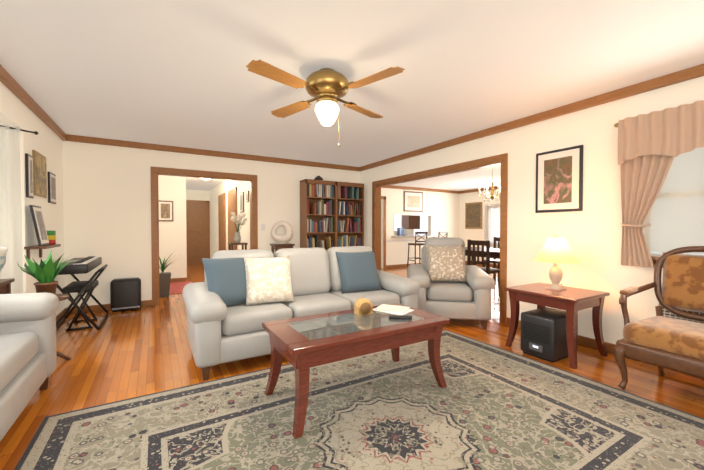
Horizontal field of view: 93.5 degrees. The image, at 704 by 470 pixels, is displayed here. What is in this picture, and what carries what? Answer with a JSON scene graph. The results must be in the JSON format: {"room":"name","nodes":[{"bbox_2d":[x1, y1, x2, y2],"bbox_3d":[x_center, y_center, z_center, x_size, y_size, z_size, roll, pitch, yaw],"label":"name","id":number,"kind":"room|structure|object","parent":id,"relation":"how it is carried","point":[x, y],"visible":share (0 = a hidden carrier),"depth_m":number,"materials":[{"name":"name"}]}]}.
{"room":"living room","nodes":[
{"label":"living room","id":0,"kind":"room"},
{"bbox_2d":[0,81,64,315],"bbox_3d":[-1.983,-0.072,1.135,0.120,2.440,7.740,-1,1,-31],"label":"wall","id":1,"kind":"structure","parent":0,"point":[46,141],"depth_m":3.45,"materials":[{"name":"beige paint"}]},
{"bbox_2d":[25,153,33,198],"bbox_3d":[-3.157,-0.573,3.243,0.025,0.420,0.160,-1,1,-31],"label":"picture","id":2,"kind":"object","parent":1,"relation":"attached to","point":[29,174],"visible":0.98,"depth_m":3.20,"materials":[{"name":"black"}]},
{"bbox_2d":[0,64,67,140],"bbox_3d":[-1.939,-1.251,1.208,0.055,0.085,7.620,-1,1,-31],"label":"crown molding","id":3,"kind":"structure","parent":1,"relation":"attached to","point":[11,84],"depth_m":3.16,"materials":[{"name":"brown wood"}]},
{"bbox_2d":[32,150,46,197],"bbox_3d":[-3.336,-0.639,3.543,0.025,0.460,0.420,-1,1,-31],"label":"picture","id":4,"kind":"object","parent":1,"relation":"attached to","point":[39,177],"visible":0.9,"depth_m":3.48,"materials":[{"name":"gold metal"}]},
{"bbox_2d":[24,244,60,259],"bbox_3d":[-3.166,0.175,3.404,0.160,0.138,0.560,-1,1,-31],"label":"shelf","id":5,"kind":"object","parent":1,"relation":"attached to","point":[28,248],"visible":0.83,"depth_m":3.19,"materials":[{"name":"brown wood"}]},
{"bbox_2d":[29,205,48,245],"bbox_3d":[-3.118,-0.093,3.311,0.025,0.400,0.300,-11,7,-30],"label":"picture","id":6,"kind":"object","parent":5,"relation":"on","point":[39,226],"visible":1,"depth_m":3.25,"materials":[{"name":"black"}]},
{"bbox_2d":[47,231,55,244],"bbox_3d":[-3.250,0.028,3.549,0.108,0.150,0.110,-1,1,-31],"label":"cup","id":7,"kind":"object","parent":5,"relation":"on","point":[51,237],"visible":0.62,"depth_m":3.53,"materials":[{"name":"multicoloured"}]},
{"bbox_2d":[48,172,55,203],"bbox_3d":[-3.581,-0.557,3.957,0.025,0.360,0.280,-1,1,-31],"label":"picture","id":8,"kind":"object","parent":1,"relation":"attached to","point":[52,188],"visible":1,"depth_m":3.89,"materials":[{"name":"black"}]},
{"bbox_2d":[56,308,66,321],"bbox_3d":[-3.506,1.050,3.847,0.015,0.090,1.560,-1,1,-31],"label":"baseboard","id":9,"kind":"structure","parent":1,"relation":"attached to","point":[58,316],"depth_m":4.22,"materials":[{"name":"brown wood"}]},
{"bbox_2d":[158,175,177,277],"bbox_3d":[-4.158,-0.188,7.066,0.810,2.440,0.120,-1,1,-31],"label":"wall","id":10,"kind":"structure","parent":0,"point":[172,238],"depth_m":7.13,"materials":[{"name":"beige paint"}]},
{"bbox_2d":[159,200,172,220],"bbox_3d":[-3.988,-0.513,7.076,0.300,0.440,0.025,-1,1,-31],"label":"framed picture","id":11,"kind":"object","parent":10,"relation":"attached to","point":[165,210],"visible":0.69,"depth_m":7.07,"materials":[{"name":"brown"}]},
{"bbox_2d":[170,277,186,282],"bbox_3d":[-4.072,0.988,7.061,0.990,0.090,0.015,-1,1,-31],"label":"baseboard","id":12,"kind":"structure","parent":10,"relation":"attached to","point":[172,279],"depth_m":7.22,"materials":[{"name":"brown wood"}]},
{"bbox_2d":[178,176,185,277],"bbox_3d":[-4.730,-0.225,8.994,0.120,2.440,4.020,-1,1,-31],"label":"wall","id":13,"kind":"structure","parent":0,"point":[181,180],"depth_m":7.25,"materials":[{"name":"beige paint"}]},
{"bbox_2d":[186,190,209,262],"bbox_3d":[-5.238,-0.264,10.961,0.960,2.440,0.120,-1,1,-31],"label":"wall","id":14,"kind":"structure","parent":0,"point":[190,195],"depth_m":10.93,"materials":[{"name":"beige paint"}]},
{"bbox_2d":[186,200,209,263],"bbox_3d":[-5.136,-0.092,10.892,0.860,2.100,0.097,-1,1,-31],"label":"door","id":15,"kind":"structure","parent":14,"relation":"in","point":[198,228],"depth_m":10.92,"materials":[{"name":"brown wood"}]},
{"bbox_2d":[62,140,359,307],"bbox_3d":[-1.901,-0.162,5.756,4.990,2.440,0.120,-1,1,-31],"label":"wall","id":16,"kind":"structure","parent":0,"point":[107,203],"depth_m":4.86,"materials":[{"name":"beige paint"}]},
{"bbox_2d":[67,300,151,313],"bbox_3d":[-3.456,1.032,4.775,0.990,0.090,0.015,-1,1,-31],"label":"baseboard","id":17,"kind":"structure","parent":16,"relation":"attached to","point":[94,308],"depth_m":4.69,"materials":[{"name":"brown wood"}]},
{"bbox_2d":[150,166,257,305],"bbox_3d":[-2.382,0.011,5.473,1.600,2.105,0.156,-1,1,-31],"label":"door frame","id":18,"kind":"structure","parent":16,"relation":"attached to","point":[157,171],"depth_m":5.12,"materials":[{"name":"brown wood"}]},
{"bbox_2d":[68,134,359,170],"bbox_3d":[-1.860,-1.338,5.655,4.620,0.085,0.055,-1,1,-31],"label":"crown molding","id":19,"kind":"structure","parent":16,"relation":"attached to","point":[73,138],"depth_m":5.28,"materials":[{"name":"brown wood"}]},
{"bbox_2d":[210,180,249,257],"bbox_3d":[-3.216,-0.218,8.639,0.120,2.440,6.180,-1,1,-31],"label":"wall","id":20,"kind":"structure","parent":0,"point":[242,186],"depth_m":8.50,"materials":[{"name":"beige paint"}]},
{"bbox_2d":[218,187,236,250],"bbox_3d":[-3.205,-0.045,8.468,0.030,2.100,2.390,-1,1,-31],"label":"hall door","id":21,"kind":"structure","parent":20,"relation":"in","point":[232,200],"depth_m":8.20,"materials":[{"name":"brown wood"}]},
{"bbox_2d":[240,192,243,212],"bbox_3d":[-2.320,-0.686,6.975,0.025,0.420,0.300,-1,1,-31],"label":"framed picture","id":22,"kind":"object","parent":20,"relation":"attached to","point":[241,202],"visible":0.98,"depth_m":6.94,"materials":[{"name":"black"}]},
{"bbox_2d":[246,191,248,201],"bbox_3d":[-2.064,-0.758,6.544,0.025,0.220,0.160,-1,1,-31],"label":"framed picture","id":23,"kind":"object","parent":20,"relation":"attached to","point":[247,196],"visible":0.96,"depth_m":6.50,"materials":[{"name":"brown"}]},
{"bbox_2d":[0,263,703,469],"bbox_3d":[0.402,1.096,6.360,11.300,0.100,14.400,-1,1,-31],"label":"floor","id":24,"kind":"structure","parent":0,"point":[128,354],"depth_m":2.81,"materials":[{"name":"brown wood"}]},
{"bbox_2d":[0,278,14,293],"bbox_3d":[-2.941,0.747,2.466,0.500,0.750,0.500,-1,1,-31],"label":"table","id":25,"kind":"object","parent":24,"relation":"on","point":[5,286],"visible":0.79,"depth_m":2.70,"materials":[{"name":"brown wood"}]},
{"bbox_2d":[0,247,7,271],"bbox_3d":[-2.932,-0.136,2.454,0.524,1.015,0.524,-1,1,-31],"label":"planter","id":26,"kind":"object","parent":25,"relation":"on","point":[3,251],"visible":1,"depth_m":2.57,"materials":[{"name":"white ceramic"}]},
{"bbox_2d":[0,293,58,441],"bbox_3d":[-2.099,0.686,1.430,0.923,0.912,2.040,-1,1,-31],"label":"loveseat","id":27,"kind":"object","parent":24,"relation":"on","point":[28,358],"visible":1,"depth_m":2.19,"materials":[{"name":"grey fabric"}]},
{"bbox_2d":[55,294,70,359],"bbox_3d":[-2.644,0.832,2.878,0.309,0.586,0.300,-1,1,-31],"label":"plant stand","id":28,"kind":"object","parent":24,"relation":"on","point":[61,297],"visible":0.21,"depth_m":2.92,"materials":[{"name":"brown wood"}]},
{"bbox_2d":[17,250,72,294],"bbox_3d":[-2.640,0.335,2.868,0.336,0.407,0.326,-1,1,-31],"label":"plant","id":29,"kind":"object","parent":28,"relation":"on","point":[44,274],"visible":0.88,"depth_m":2.83,"materials":[{"name":"green plant"}]},
{"bbox_2d":[53,256,108,329],"bbox_3d":[-3.292,0.693,4.014,0.472,0.795,1.100,-1,1,-31],"label":"piano","id":30,"kind":"object","parent":24,"relation":"on","point":[82,265],"visible":0.9,"depth_m":3.72,"materials":[{"name":"black plastic"}]},
{"bbox_2d":[63,280,98,330],"bbox_3d":[-3.254,0.837,3.993,0.270,0.510,0.500,-1,1,-31],"label":"piano bench","id":31,"kind":"object","parent":24,"relation":"on","point":[75,287],"visible":0.9,"depth_m":3.85,"materials":[{"name":"black metal"}]},
{"bbox_2d":[110,277,140,311],"bbox_3d":[-3.242,0.849,4.755,0.360,0.448,0.193,-1,1,-31],"label":"speaker","id":32,"kind":"object","parent":24,"relation":"on","point":[125,293],"visible":1,"depth_m":4.67,"materials":[{"name":"black plastic"}]},
{"bbox_2d":[159,254,182,297],"bbox_3d":[-3.187,0.652,5.684,0.808,0.814,0.489,-1,1,-31],"label":"planter","id":33,"kind":"object","parent":24,"relation":"on","point":[164,281],"visible":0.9,"depth_m":5.65,"materials":[{"name":"grey"}]},
{"bbox_2d":[169,281,191,293],"bbox_3d":[-3.430,1.038,6.580,0.550,0.008,1.400,-1,1,-31],"label":"rug","id":34,"kind":"object","parent":24,"relation":"on","point":[176,287],"visible":0.43,"depth_m":6.64,"materials":[{"name":"red fabric"}]},
{"bbox_2d":[228,242,247,249],"bbox_3d":[-2.156,0.599,6.248,0.300,0.900,0.300,-1,1,-31],"label":"stand","id":35,"kind":"object","parent":24,"relation":"on","point":[232,244],"visible":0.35,"depth_m":6.16,"materials":[{"name":"brown wood"}]},
{"bbox_2d":[230,212,246,242],"bbox_3d":[-2.136,-0.142,6.244,0.293,0.580,0.311,-1,1,-31],"label":"flower vase","id":36,"kind":"object","parent":35,"relation":"on","point":[238,223],"visible":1,"depth_m":6.20,"materials":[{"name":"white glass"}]},
{"bbox_2d":[270,243,294,253],"bbox_3d":[-1.236,0.606,5.876,0.360,0.900,0.300,-1,1,-31],"label":"pedestal stand","id":37,"kind":"object","parent":24,"relation":"on","point":[276,247],"visible":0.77,"depth_m":5.76,"materials":[{"name":"brown wood"}]},
{"bbox_2d":[271,221,292,243],"bbox_3d":[-1.233,-0.047,5.862,0.392,0.405,0.160,0,1,-19],"label":"ring sculpture","id":38,"kind":"object","parent":37,"relation":"on","point":[287,236],"visible":1,"depth_m":5.82,"materials":[{"name":"beige ceramic"}]},
{"bbox_2d":[182,246,419,380],"bbox_3d":[-0.443,0.623,3.419,2.290,0.961,0.926,-1,1,-31],"label":"sofa","id":39,"kind":"object","parent":24,"relation":"on","point":[235,300],"visible":0.9,"depth_m":3.05,"materials":[{"name":"grey fabric"}]},
{"bbox_2d":[300,175,363,250],"bbox_3d":[-0.370,-0.040,6.403,1.240,2.170,0.300,-1,1,-31],"label":"bookshelf","id":40,"kind":"object","parent":24,"relation":"on","point":[331,214],"visible":0.6,"depth_m":6.29,"materials":[{"name":"brown wood"}]},
{"bbox_2d":[14,329,703,469],"bbox_3d":[0.240,1.128,1.842,3.460,0.012,2.520,-1,1,-31],"label":"rug","id":41,"kind":"object","parent":24,"relation":"on","point":[490,407],"visible":0.9,"depth_m":1.96,"materials":[{"name":"beige fabric"}]},
{"bbox_2d":[262,303,449,438],"bbox_3d":[0.040,0.862,2.369,1.200,0.500,0.620,-1,1,-31],"label":"coffee table","id":42,"kind":"object","parent":41,"relation":"on","point":[303,345],"visible":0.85,"depth_m":2.17,"materials":[{"name":"brown wood"}]},
{"bbox_2d":[354,298,372,315],"bbox_3d":[0.088,0.552,2.555,0.125,0.125,0.079,0,1,-23],"label":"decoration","id":43,"kind":"object","parent":42,"relation":"on","point":[363,306],"visible":1,"depth_m":2.52,"materials":[{"name":"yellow wood"}]},
{"bbox_2d":[373,304,414,314],"bbox_3d":[0.333,0.597,2.676,0.287,0.016,0.237,1,1,39],"label":"papers","id":44,"kind":"object","parent":42,"relation":"on","point":[394,309],"visible":0.89,"depth_m":2.64,"materials":[{"name":"white paper"}]},
{"bbox_2d":[389,315,411,318],"bbox_3d":[0.354,0.601,2.423,0.170,0.018,0.045,0,1,4],"label":"remote","id":45,"kind":"object","parent":42,"relation":"on","point":[400,317],"visible":0.96,"depth_m":2.41,"materials":[{"name":"black plastic"}]},
{"bbox_2d":[397,231,411,235],"bbox_3d":[1.403,0.394,11.098,1.900,1.120,0.600,-1,1,-31],"label":"base cabinet","id":46,"kind":"object","parent":24,"relation":"on","point":[399,233],"depth_m":11.07,"materials":[{"name":"white wood"}]},
{"bbox_2d":[407,232,427,267],"bbox_3d":[1.909,0.443,9.620,0.456,1.083,0.456,0,1,-21],"label":"bar stool","id":47,"kind":"object","parent":24,"relation":"on","point":[419,244],"visible":0.81,"depth_m":9.46,"materials":[{"name":"brown"}]},
{"bbox_2d":[438,232,447,236],"bbox_3d":[2.599,0.435,10.030,0.456,1.083,0.456,-1,1,-36],"label":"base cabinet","id":48,"kind":"object","parent":24,"relation":"on","point":[445,233],"visible":0.12,"depth_m":9.85,"materials":[{"name":"white wood"}]},
{"bbox_2d":[407,237,494,328],"bbox_3d":[1.226,0.561,4.314,1.000,1.050,0.952,0,1,9],"label":"armchair","id":49,"kind":"object","parent":24,"relation":"on","point":[453,285],"visible":0.85,"depth_m":3.95,"materials":[{"name":"grey fabric"}]},
{"bbox_2d":[465,247,499,265],"bbox_3d":[2.726,0.664,6.455,1.000,0.760,1.700,-1,1,-31],"label":"dining table","id":50,"kind":"object","parent":24,"relation":"on","point":[494,252],"visible":0.02,"depth_m":6.19,"materials":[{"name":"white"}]},
{"bbox_2d":[467,240,499,274],"bbox_3d":[2.286,0.570,5.668,0.420,0.980,0.440,-1,1,-31],"label":"dining chair","id":51,"kind":"object","parent":24,"relation":"on","point":[487,269],"visible":0.56,"depth_m":5.54,"materials":[{"name":"brown wood"}]},
{"bbox_2d":[483,237,499,283],"bbox_3d":[3.166,0.539,7.239,0.420,0.980,0.440,-1,1,-31],"label":"dining chair","id":52,"kind":"object","parent":24,"relation":"on","point":[494,261],"visible":0.42,"depth_m":7.40,"materials":[{"name":"brown wood"}]},
{"bbox_2d":[520,307,577,362],"bbox_3d":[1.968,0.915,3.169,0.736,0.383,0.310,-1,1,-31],"label":"subwoofer","id":53,"kind":"object","parent":24,"relation":"on","point":[543,334],"visible":0.79,"depth_m":2.96,"materials":[{"name":"black plastic"}]},
{"bbox_2d":[504,283,609,368],"bbox_3d":[1.938,0.816,3.167,0.600,0.585,0.660,-1,1,-31],"label":"end table","id":54,"kind":"object","parent":24,"relation":"on","point":[572,301],"visible":0.9,"depth_m":3.03,"materials":[{"name":"brown wood"}]},
{"bbox_2d":[533,234,579,289],"bbox_3d":[2.034,0.367,3.244,0.523,0.751,0.390,-1,1,-31],"label":"table lamp","id":55,"kind":"object","parent":54,"relation":"on","point":[556,251],"visible":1,"depth_m":3.13,"materials":[{"name":"beige stone"}]},
{"bbox_2d":[613,246,703,389],"bbox_3d":[2.379,0.604,2.302,0.739,1.040,0.739,-1,1,-31],"label":"chair","id":56,"kind":"object","parent":24,"relation":"on","point":[660,341],"visible":1,"depth_m":2.39,"materials":[{"name":"orange fabric"}]},
{"bbox_2d":[0,0,703,190],"bbox_3d":[0.402,-1.443,6.311,11.300,0.100,14.400,-1,1,-31],"label":"ceiling","id":57,"kind":"structure","parent":0,"point":[176,73],"depth_m":2.55,"materials":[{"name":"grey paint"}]},
{"bbox_2d":[246,59,404,146],"bbox_3d":[-0.203,-1.028,2.700,1.065,0.590,1.065,0,1,-4],"label":"ceiling fan","id":58,"kind":"object","parent":57,"relation":"hanging from","point":[327,89],"visible":1,"depth_m":2.58,"materials":[{"name":"gold metal"}]},
{"bbox_2d":[478,166,499,201],"bbox_3d":[2.726,-1.024,6.422,0.550,0.742,0.482,-1,1,-31],"label":"chandelier","id":59,"kind":"object","parent":57,"relation":"hanging from","point":[492,196],"visible":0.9,"depth_m":6.41,"materials":[{"name":"gold metal"}]},
{"bbox_2d":[395,215,413,235],"bbox_3d":[0.368,-0.286,12.110,4.850,2.440,0.120,-1,1,-31],"label":"wall","id":60,"kind":"structure","parent":0,"point":[405,229],"depth_m":12.96,"materials":[{"name":"beige paint"}]},
{"bbox_2d":[403,215,418,230],"bbox_3d":[2.021,-0.601,11.330,0.500,0.800,0.350,-1,1,-31],"label":"upper cabinet","id":61,"kind":"object","parent":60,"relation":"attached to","point":[410,222],"depth_m":11.16,"materials":[{"name":"brown wood"}]},
{"bbox_2d":[381,188,460,267],"bbox_3d":[1.422,-0.245,10.038,5.100,2.440,0.120,-1,1,-31],"label":"wall","id":62,"kind":"structure","parent":0,"point":[446,211],"depth_m":10.31,"materials":[{"name":"beige paint"}]},
{"bbox_2d":[381,196,385,268],"bbox_3d":[0.473,-0.068,9.395,1.210,2.110,0.020,-1,1,-31],"label":"door frame","id":63,"kind":"structure","parent":62,"relation":"attached to","point":[384,240],"depth_m":9.68,"materials":[{"name":"brown wood"}]},
{"bbox_2d":[386,263,420,267],"bbox_3d":[2.315,0.920,10.514,3.080,0.090,0.015,-1,1,-31],"label":"baseboard","id":64,"kind":"structure","parent":62,"relation":"attached to","point":[399,265],"depth_m":9.96,"materials":[{"name":"brown wood"}]},
{"bbox_2d":[386,239,425,241],"bbox_3d":[2.342,0.165,10.512,3.100,0.050,0.020,-1,1,-31],"label":"trim","id":65,"kind":"structure","parent":62,"relation":"attached to","point":[402,240],"depth_m":10.00,"materials":[{"name":"white paint"}]},
{"bbox_2d":[394,214,431,235],"bbox_3d":[1.868,-0.306,10.302,1.520,0.650,0.140,-1,1,-31],"label":"trim","id":66,"kind":"structure","parent":62,"relation":"attached to","point":[429,224],"depth_m":10.63,"materials":[{"name":"white paint"}]},
{"bbox_2d":[404,191,422,211],"bbox_3d":[1.898,-1.029,10.219,0.760,0.620,0.025,-1,1,-31],"label":"framed picture","id":67,"kind":"object","parent":62,"relation":"attached to","point":[413,201],"visible":1,"depth_m":10.20,"materials":[{"name":"brown"}]},
{"bbox_2d":[391,235,440,237],"bbox_3d":[1.978,0.043,10.124,1.720,0.040,0.300,-1,1,-31],"label":"countertop","id":68,"kind":"structure","parent":62,"relation":"attached to","point":[416,236],"depth_m":9.93,"materials":[{"name":"beige"}]},
{"bbox_2d":[381,185,459,193],"bbox_3d":[1.449,-1.421,9.930,5.060,0.085,0.055,-1,1,-31],"label":"crown molding","id":69,"kind":"structure","parent":62,"relation":"attached to","point":[389,186],"depth_m":10.32,"materials":[{"name":"brown wood"}]},
{"bbox_2d":[461,189,499,263],"bbox_3d":[5.460,-0.214,8.415,0.120,2.440,7.040,-1,1,-31],"label":"wall","id":70,"kind":"structure","parent":0,"point":[466,234],"depth_m":10.76,"materials":[{"name":"beige paint"}]},
{"bbox_2d":[465,202,481,228],"bbox_3d":[3.957,-0.630,10.783,0.025,0.860,0.660,-1,1,-31],"label":"framed picture","id":71,"kind":"object","parent":70,"relation":"attached to","point":[473,215],"visible":1,"depth_m":10.77,"materials":[{"name":"gold metal"}]},
{"bbox_2d":[460,186,499,193],"bbox_3d":[5.385,-1.390,8.348,0.055,0.085,6.800,-1,1,-31],"label":"crown molding","id":72,"kind":"structure","parent":70,"relation":"attached to","point":[474,190],"depth_m":10.60,"materials":[{"name":"brown wood"}]},
{"bbox_2d":[484,203,499,247],"bbox_3d":[4.530,-0.264,9.723,0.060,1.350,1.500,-1,1,-31],"label":"curtain","id":73,"kind":"object","parent":70,"relation":"hanging from","point":[491,221],"visible":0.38,"depth_m":10.17,"materials":[{"name":"white fabric"}]},
{"bbox_2d":[360,76,703,343],"bbox_3d":[2.202,-0.121,3.625,0.120,2.440,7.740,-1,1,-31],"label":"wall","id":74,"kind":"structure","parent":0,"point":[591,232],"depth_m":3.33,"materials":[{"name":"beige paint"}]},
{"bbox_2d":[372,153,507,323],"bbox_3d":[1.202,0.024,5.308,0.156,2.085,2.900,-1,1,-31],"label":"door frame","id":75,"kind":"structure","parent":74,"relation":"attached to","point":[425,174],"depth_m":4.44,"materials":[{"name":"brown wood"}]},
{"bbox_2d":[360,64,703,170],"bbox_3d":[2.096,-1.298,3.610,0.055,0.085,7.620,-1,1,-31],"label":"crown molding","id":76,"kind":"structure","parent":74,"relation":"attached to","point":[697,71],"depth_m":3.37,"materials":[{"name":"brown wood"}]},
{"bbox_2d":[535,145,582,212],"bbox_3d":[2.180,-0.573,3.505,0.025,0.660,0.470,-1,1,-31],"label":"picture","id":77,"kind":"object","parent":74,"relation":"attached to","point":[559,180],"visible":0.94,"depth_m":3.47,"materials":[{"name":"black"}]},
{"bbox_2d":[506,317,615,352],"bbox_3d":[2.975,1.082,2.218,0.015,0.090,4.250,-1,1,-31],"label":"baseboard","id":78,"kind":"structure","parent":74,"relation":"attached to","point":[590,342],"depth_m":3.27,"materials":[{"name":"brown wood"}]},
{"bbox_2d":[614,100,703,267],"bbox_3d":[2.713,-0.369,2.505,0.132,1.300,1.232,-1,1,-31],"label":"curtains","id":79,"kind":"object","parent":74,"relation":"hanging from","point":[652,145],"visible":0.98,"depth_m":2.82,"materials":[{"name":"pink fabric"}]},
{"bbox_2d":[644,147,703,267],"bbox_3d":[2.802,-0.320,2.559,0.165,1.200,1.040,-1,1,-31],"label":"window","id":80,"kind":"structure","parent":74,"relation":"in","point":[675,218],"depth_m":2.73,"materials":[{"name":"white glass"}]},
{"bbox_2d":[662,308,703,322],"bbox_3d":[3.125,0.774,1.871,0.105,0.580,2.120,-1,1,-31],"label":"baseboard heater","id":81,"kind":"object","parent":74,"relation":"attached to","point":[666,313],"depth_m":2.64,"materials":[{"name":"white metal"}]},
{"bbox_3d":[-2.435,0.040,1.310,0.720,2.210,4.060,-1,1,-31],"label":"wall","id":82,"kind":"structure","parent":0,"visible":0},
{"bbox_2d":[0,124,37,293],"bbox_3d":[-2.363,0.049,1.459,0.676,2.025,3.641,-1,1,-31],"label":"curtain","id":83,"kind":"object","parent":82,"relation":"hanging from","point":[10,210],"visible":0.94,"depth_m":3.02,"materials":[{"name":"grey fabric"}]}
]}

